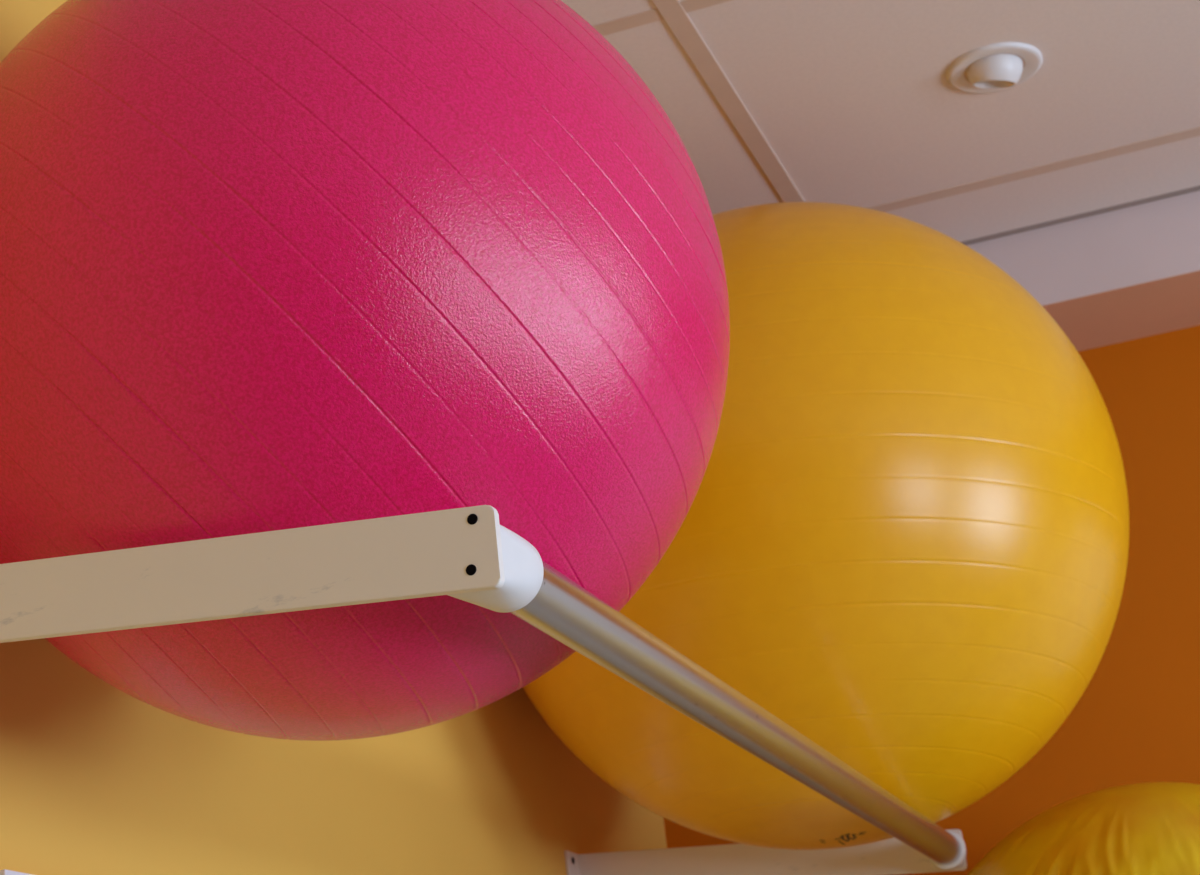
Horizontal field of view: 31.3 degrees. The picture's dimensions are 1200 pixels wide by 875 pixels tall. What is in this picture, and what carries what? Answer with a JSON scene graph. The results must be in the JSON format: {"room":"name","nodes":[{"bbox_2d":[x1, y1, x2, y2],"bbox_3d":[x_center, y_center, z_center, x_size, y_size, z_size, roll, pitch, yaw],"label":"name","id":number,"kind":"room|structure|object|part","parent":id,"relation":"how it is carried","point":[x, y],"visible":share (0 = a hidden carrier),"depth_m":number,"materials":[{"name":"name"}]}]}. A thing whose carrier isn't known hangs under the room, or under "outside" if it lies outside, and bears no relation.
{"room":"care facility","nodes":[
{"label":"care facility","id":0,"kind":"room"},
{"bbox_2d":[0,0,666,874],"bbox_3d":[-0.836,0.353,0.711,0.120,2.900,5.930,-12,-21,16],"label":"wall","id":1,"kind":"structure","parent":0,"point":[96,778],"depth_m":2.16,"materials":[{"name":"paint"}]},
{"bbox_2d":[0,869,32,874],"bbox_3d":[-0.262,0.548,2.266,0.012,0.044,1.284,-12,-21,16],"label":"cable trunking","id":2,"kind":"object","parent":1,"relation":"attached to","point":[2,872],"visible":1,"depth_m":1.70,"materials":[{"name":"plastic"}]},
{"bbox_2d":[0,505,966,874],"bbox_3d":[-0.043,0.341,2.186,0.553,0.105,1.671,-12,-21,16],"label":"ball rack","id":3,"kind":"object","parent":1,"relation":"attached to","point":[465,554],"visible":1,"depth_m":1.44,"materials":[{"name":"white metal"}]},
{"bbox_3d":[-0.314,0.109,1.462,0.544,0.103,0.054,-12,-21,16],"label":"arm","id":4,"kind":"part","parent":3,"relation":"part of","materials":[{"name":"beige paint"}]},
{"bbox_2d":[0,0,729,740],"bbox_3d":[-0.221,-0.083,1.726,0.649,0.649,0.649,-5,-20,-5],"label":"exercise ball","id":5,"kind":"object","parent":3,"relation":"on","point":[266,265],"visible":0.85,"depth_m":1.46,"materials":[{"name":"pink plastic"}]},
{"bbox_2d":[448,525,543,612],"bbox_3d":[-0.070,0.084,1.388,0.054,0.051,0.051,-12,-21,16],"label":"socket","id":6,"kind":"object","parent":3,"relation":"attached to","point":[491,567],"depth_m":1.36,"materials":[{"name":"white plastic"}]},
{"bbox_3d":[0.219,0.575,2.914,0.544,0.103,0.054,-12,-21,16],"label":"arm","id":7,"kind":"part","parent":3,"relation":"part of","materials":[{"name":"beige paint"}]},
{"bbox_2d":[523,202,1128,849],"bbox_3d":[0.266,0.115,2.854,0.852,0.853,0.852,-16,-22,24],"label":"exercise ball","id":8,"kind":"object","parent":3,"relation":"on","point":[903,538],"visible":0.7,"depth_m":2.50,"materials":[{"name":"yellow plastic"}]},
{"bbox_2d":[929,830,965,870],"bbox_3d":[0.459,0.547,2.831,0.054,0.051,0.045,-12,-21,16],"label":"socket","id":9,"kind":"object","parent":3,"relation":"attached to","point":[959,863],"depth_m":2.81,"materials":[{"name":"white plastic"}]},
{"bbox_2d":[961,186,1199,245],"bbox_3d":[1.773,-0.568,2.972,3.900,0.001,0.016,-12,-21,16],"label":"trim","id":10,"kind":"structure","parent":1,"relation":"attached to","point":[1196,188],"depth_m":3.28,"materials":[{"name":"grey metal"}]},
{"bbox_2d":[561,0,1199,241],"bbox_3d":[0.920,-1.377,0.622,4.140,0.100,5.930,-12,-21,16],"label":"ceiling","id":11,"kind":"structure","parent":0,"point":[855,100],"depth_m":2.88,"materials":[{"name":"tile"}]},
{"bbox_2d":[593,0,1199,211],"bbox_3d":[0.869,-1.358,0.506,3.900,0.003,5.500,-12,-21,16],"label":"ceiling grid","id":12,"kind":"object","parent":11,"relation":"attached to","point":[674,12],"depth_m":2.90,"materials":[{"name":"paint"}]},
{"bbox_2d":[947,42,1041,93],"bbox_3d":[0.516,-0.487,2.808,0.125,0.066,0.125,-12,-21,16],"label":"ceiling light","id":13,"kind":"object","parent":11,"relation":"attached to","point":[991,68],"visible":0.98,"depth_m":2.78,"materials":[{"name":"white plastic"}]},
{"bbox_2d":[663,325,1199,874],"bbox_3d":[2.014,0.779,2.782,3.900,2.900,0.120,-12,-21,16],"label":"wall","id":14,"kind":"structure","parent":0,"point":[1137,718],"depth_m":3.30,"materials":[{"name":"orange paint"}]},
{"bbox_2d":[967,191,1199,305],"bbox_3d":[1.820,-0.474,3.061,3.900,0.127,0.230,-12,-21,16],"label":"trim","id":15,"kind":"structure","parent":14,"relation":"attached to","point":[1160,239],"depth_m":3.26,"materials":[{"name":"white paint"}]},
{"bbox_2d":[1043,270,1199,351],"bbox_3d":[1.827,-0.414,3.039,3.900,0.001,0.230,-12,-21,16],"label":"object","id":16,"kind":"structure","parent":14,"relation":"attached to","point":[1168,304],"depth_m":3.33,"materials":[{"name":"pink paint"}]},
{"bbox_3d":[1.273,0.948,2.621,1.671,0.105,0.553,-12,-21,16],"label":"ball rack","id":17,"kind":"object","parent":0,"visible":0},
{"bbox_2d":[967,782,1199,874],"bbox_3d":[0.750,0.789,2.799,0.672,0.670,0.672,-12,-21,16],"label":"exercise ball","id":18,"kind":"object","parent":17,"relation":"on","point":[1148,828],"visible":1,"depth_m":2.70,"materials":[{"name":"plastic"}]}
]}

